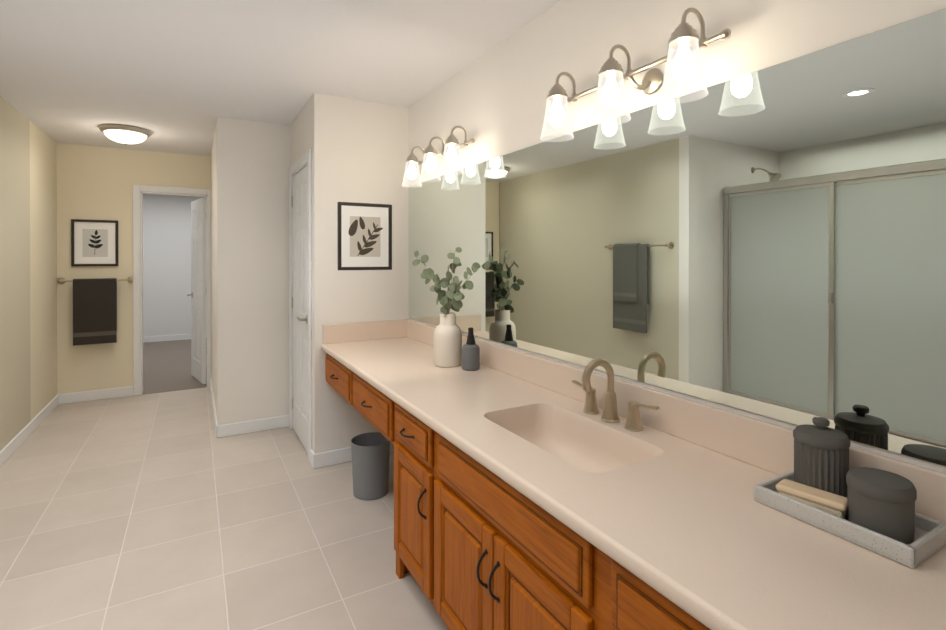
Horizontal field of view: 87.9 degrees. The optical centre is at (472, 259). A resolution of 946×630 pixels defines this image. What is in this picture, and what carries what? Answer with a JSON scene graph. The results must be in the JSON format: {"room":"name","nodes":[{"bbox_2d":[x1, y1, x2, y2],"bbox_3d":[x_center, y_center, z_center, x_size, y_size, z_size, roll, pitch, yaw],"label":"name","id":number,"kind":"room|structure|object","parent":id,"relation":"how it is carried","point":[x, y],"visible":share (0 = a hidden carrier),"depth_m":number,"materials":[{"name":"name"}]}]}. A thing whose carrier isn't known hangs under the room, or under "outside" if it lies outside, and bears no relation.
{"room":"bathroom","nodes":[
{"label":"bathroom","id":0,"kind":"room"},
{"bbox_2d":[0,96,56,450],"bbox_3d":[-3.187,0.134,3.254,0.100,2.440,2.984,0,0,-30],"label":"wall","id":1,"kind":"structure","parent":0,"point":[15,394],"depth_m":3.74,"materials":[{"name":"beige paint"}]},
{"bbox_2d":[0,394,59,466],"bbox_3d":[-3.112,1.307,3.236,0.017,0.095,3.097,0,0,-30],"label":"baseboard","id":2,"kind":"structure","parent":1,"relation":"attached to","point":[12,446],"depth_m":3.72,"materials":[{"name":"white wood"}]},
{"bbox_2d":[56,143,210,393],"bbox_3d":[-3.352,0.128,4.933,1.469,2.440,0.100,0,0,-30],"label":"wall","id":3,"kind":"structure","parent":0,"point":[95,182],"depth_m":4.75,"materials":[{"name":"beige paint"}]},
{"bbox_2d":[71,219,117,265],"bbox_3d":[-3.622,-0.160,4.707,0.360,0.444,0.023,0,0,-30],"label":"framed picture","id":4,"kind":"object","parent":3,"relation":"attached to","point":[94,242],"visible":1,"depth_m":4.70,"materials":[{"name":"grey paper"}]},
{"bbox_2d":[57,277,132,345],"bbox_3d":[-3.593,0.481,4.685,0.597,0.631,0.095,0,0,-30],"label":"towel bar","id":5,"kind":"object","parent":3,"relation":"attached to","point":[94,310],"visible":1,"depth_m":4.64,"materials":[{"name":"beige metal"}]},
{"bbox_2d":[73,278,116,345],"bbox_3d":[-3.587,0.487,4.663,0.330,0.619,0.051,0,0,-30],"label":"towel","id":6,"kind":"object","parent":5,"relation":"hanging from","point":[94,300],"depth_m":4.64,"materials":[{"name":"brown fabric"}]},
{"bbox_2d":[60,386,132,403],"bbox_3d":[-3.612,1.301,4.723,0.568,0.095,0.017,0,0,-30],"label":"baseboard","id":7,"kind":"structure","parent":3,"relation":"attached to","point":[83,396],"depth_m":4.71,"materials":[{"name":"white wood"}]},
{"bbox_2d":[133,185,210,395],"bbox_3d":[-3.083,0.301,5.086,0.714,2.092,0.132,0,0,-30],"label":"door frame","id":8,"kind":"structure","parent":3,"relation":"attached to","point":[138,192],"depth_m":4.90,"materials":[{"name":"white wood"}]},
{"bbox_2d":[191,198,205,383],"bbox_3d":[-3.061,0.334,5.471,0.035,2.000,0.560,0,0,-41],"label":"hall door","id":9,"kind":"structure","parent":3,"relation":"in","point":[198,289],"depth_m":5.39,"materials":[{"name":"white wood"}]},
{"bbox_2d":[143,338,206,393],"bbox_3d":[-3.923,1.364,6.684,3.700,0.054,3.690,0,0,-30],"label":"floor carpet","id":10,"kind":"object","parent":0,"point":[166,366],"visible":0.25,"depth_m":6.10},
{"bbox_2d":[143,194,206,336],"bbox_3d":[-4.808,0.115,8.241,3.700,2.440,0.100,0,0,-30],"label":"wall","id":11,"kind":"structure","parent":0,"point":[166,262],"depth_m":8.06,"materials":[{"name":"paint"}]},
{"bbox_2d":[143,333,206,342],"bbox_3d":[-4.781,1.287,8.197,3.700,0.095,0.013,0,0,-30],"label":"baseboard","id":12,"kind":"structure","parent":11,"relation":"attached to","point":[182,336],"depth_m":8.06,"materials":[{"name":"white wood"}]},
{"bbox_2d":[211,121,216,415],"bbox_3d":[-2.339,0.129,4.534,0.100,2.440,1.594,0,0,-30],"label":"wall","id":13,"kind":"structure","parent":0,"point":[214,266],"depth_m":4.34,"materials":[{"name":"white paint"}]},
{"bbox_2d":[210,378,217,437],"bbox_3d":[-2.355,1.302,4.457,0.017,0.095,1.694,0,0,-30],"label":"baseboard","id":14,"kind":"structure","parent":13,"relation":"attached to","point":[211,388],"depth_m":4.22,"materials":[{"name":"white wood"}]},
{"bbox_2d":[0,387,448,629],"bbox_3d":[-1.562,1.386,1.557,4.050,0.050,7.560,0,0,-30],"label":"floor","id":15,"kind":"structure","parent":0,"point":[169,510],"depth_m":2.45,"materials":[{"name":"beige tile"}]},
{"bbox_2d":[351,432,389,499],"bbox_3d":[-0.596,1.200,2.862,0.226,0.309,0.226,0,0,-30],"label":"trash bin","id":16,"kind":"object","parent":15,"relation":"on","point":[370,451],"visible":0.9,"depth_m":2.78,"materials":[{"name":"grey"}]},
{"bbox_2d":[321,347,724,629],"bbox_3d":[0.199,0.975,1.708,0.632,0.770,3.788,0,0,-30],"label":"bathroom vanity","id":17,"kind":"object","parent":15,"relation":"on","point":[487,553],"depth_m":1.49,"materials":[{"name":"brown wood"}]},
{"bbox_2d":[321,335,945,629],"bbox_3d":[0.211,0.573,1.712,0.602,0.035,3.787,0,0,-30],"label":"countertop","id":18,"kind":"structure","parent":17,"relation":"on","point":[690,517],"depth_m":1.05,"materials":[{"name":"beige stone"}]},
{"bbox_2d":[412,247,490,367],"bbox_3d":[-0.124,0.242,2.573,0.210,0.616,0.547,0,0,-30],"label":"vase","id":19,"kind":"object","parent":18,"relation":"on","point":[447,342],"visible":1,"depth_m":2.53,"materials":[{"name":"beige ceramic"}]},
{"bbox_2d":[462,327,479,370],"bbox_3d":[-0.011,0.446,2.473,0.090,0.210,0.090,0,0,-30],"label":"dropper bottle","id":20,"kind":"object","parent":18,"relation":"on","point":[470,355],"visible":1,"depth_m":2.44,"materials":[{"name":"grey glass"}]},
{"bbox_2d":[572,358,659,431],"bbox_3d":[0.435,0.445,1.673,0.157,0.219,0.394,0,0,-30],"label":"faucet","id":21,"kind":"object","parent":18,"relation":"on","point":[610,415],"visible":1,"depth_m":1.67,"materials":[{"name":"beige metal"}]},
{"bbox_2d":[754,470,945,567],"bbox_3d":[0.793,0.538,1.049,0.170,0.037,0.290,0,0,-30],"label":"tray","id":22,"kind":"object","parent":18,"relation":"on","point":[929,538],"visible":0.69,"depth_m":0.97,"materials":[{"name":"stone"}]},
{"bbox_2d":[776,479,847,519],"bbox_3d":[0.733,0.522,1.061,0.052,0.045,0.128,0,0,-40],"label":"brush","id":23,"kind":"object","parent":22,"relation":"on","point":[831,503],"visible":0.81,"depth_m":1.04,"materials":[{"name":"beige wood"}]},
{"bbox_2d":[793,417,849,497],"bbox_3d":[0.786,0.451,1.109,0.106,0.187,0.106,0,0,-30],"label":"jar","id":24,"kind":"object","parent":22,"relation":"on","point":[821,454],"visible":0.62,"depth_m":1.07,"materials":[{"name":"grey ceramic"}]},
{"bbox_2d":[846,467,916,543],"bbox_3d":[0.816,0.488,0.984,0.109,0.114,0.109,0,0,-30],"label":"jar","id":25,"kind":"object","parent":22,"relation":"on","point":[880,501],"visible":0.94,"depth_m":0.95,"materials":[{"name":"grey ceramic"}]},
{"bbox_2d":[217,116,289,424],"bbox_3d":[-1.692,0.132,3.926,0.626,2.440,0.100,0,0,-30],"label":"wall block","id":26,"kind":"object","parent":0,"point":[253,162],"visible":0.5,"depth_m":3.85,"materials":[{"name":"white paint"}]},
{"bbox_2d":[218,415,288,437],"bbox_3d":[-1.700,1.304,3.853,0.516,0.095,0.028,0,0,-30],"label":"baseboard","id":27,"kind":"structure","parent":26,"relation":"attached to","point":[244,427],"depth_m":3.84,"materials":[{"name":"white wood"}]},
{"bbox_2d":[0,0,560,155],"bbox_3d":[-2.298,-1.126,3.251,4.450,0.080,11.250,0,0,-30],"label":"ceiling","id":28,"kind":"structure","parent":0,"point":[176,76],"depth_m":2.62,"materials":[{"name":"paint"}]},
{"bbox_2d":[99,124,151,144],"bbox_3d":[-2.905,-1.023,4.108,0.364,0.130,0.364,0,0,-30],"label":"light","id":29,"kind":"object","parent":28,"relation":"attached to","point":[125,134],"visible":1,"depth_m":4.01,"materials":[{"name":"white glass"}]},
{"bbox_2d":[290,98,310,369],"bbox_3d":[-1.237,0.133,3.656,0.100,2.440,0.820,0,0,-30],"label":"wall","id":30,"kind":"structure","parent":0,"point":[300,135],"depth_m":3.60,"materials":[{"name":"white paint"}]},
{"bbox_2d":[293,166,307,452],"bbox_3d":[-1.254,0.341,3.624,0.035,2.000,0.652,0,0,-30],"label":"closet door","id":31,"kind":"structure","parent":30,"relation":"in","point":[300,339],"depth_m":3.62,"materials":[{"name":"white wood"}]},
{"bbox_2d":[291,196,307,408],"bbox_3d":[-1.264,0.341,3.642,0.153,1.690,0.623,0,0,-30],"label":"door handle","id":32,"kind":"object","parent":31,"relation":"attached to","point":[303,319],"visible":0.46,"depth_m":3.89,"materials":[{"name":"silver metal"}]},
{"bbox_2d":[289,149,311,462],"bbox_3d":[-1.234,0.307,3.635,0.116,2.092,0.804,0,0,-30],"label":"door frame","id":33,"kind":"structure","parent":30,"relation":"attached to","point":[305,159],"depth_m":3.29,"materials":[{"name":"white wood"}]},
{"bbox_2d":[311,92,408,453],"bbox_3d":[-0.769,0.134,3.392,0.654,2.440,0.100,0,0,-30],"label":"wall","id":34,"kind":"structure","parent":0,"point":[359,151],"depth_m":3.30,"materials":[{"name":"white paint"}]},
{"bbox_2d":[310,442,393,468],"bbox_3d":[-0.762,1.306,3.340,0.637,0.095,0.027,0,0,-30],"label":"baseboard","id":35,"kind":"structure","parent":34,"relation":"attached to","point":[317,460],"depth_m":3.24,"materials":[{"name":"white wood"}]},
{"bbox_2d":[323,319,404,342],"bbox_3d":[-0.717,0.486,3.350,0.601,0.125,0.021,0,0,-30],"label":"backsplash","id":36,"kind":"structure","parent":34,"relation":"attached to","point":[389,329],"depth_m":3.32,"materials":[{"name":"beige stone"}]},
{"bbox_2d":[337,202,391,269],"bbox_3d":[-0.732,-0.157,3.340,0.374,0.454,0.023,0,0,-30],"label":"framed picture","id":37,"kind":"object","parent":34,"relation":"attached to","point":[364,236],"visible":0.98,"depth_m":3.34,"materials":[{"name":"grey paper"}]},
{"bbox_2d":[405,319,945,522],"bbox_3d":[0.465,0.492,1.856,0.019,0.125,3.787,0,0,-30],"label":"backsplash","id":38,"kind":"structure","parent":0,"relation":"attached to","point":[769,446],"depth_m":1.46,"materials":[{"name":"beige stone"}]},
{"bbox_2d":[408,0,945,472],"bbox_3d":[0.774,0.141,1.428,0.107,2.440,5.040,0,0,-30],"label":"wall","id":39,"kind":"structure","parent":0,"point":[770,242],"depth_m":1.41,"materials":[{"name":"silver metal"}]},
{"bbox_2d":[402,125,474,187],"bbox_3d":[-0.214,-0.590,2.865,0.204,0.256,0.718,0,0,-30],"label":"sconce","id":40,"kind":"object","parent":39,"relation":"attached to","point":[450,152],"visible":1,"depth_m":2.82,"materials":[{"name":"white glass"}]},
{"bbox_2d":[540,7,730,141],"bbox_3d":[0.486,-0.585,1.630,0.204,0.256,0.718,0,0,-30],"label":"sconce","id":41,"kind":"object","parent":39,"relation":"attached to","point":[685,40],"visible":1,"depth_m":1.58,"materials":[{"name":"white glass"}]}
]}

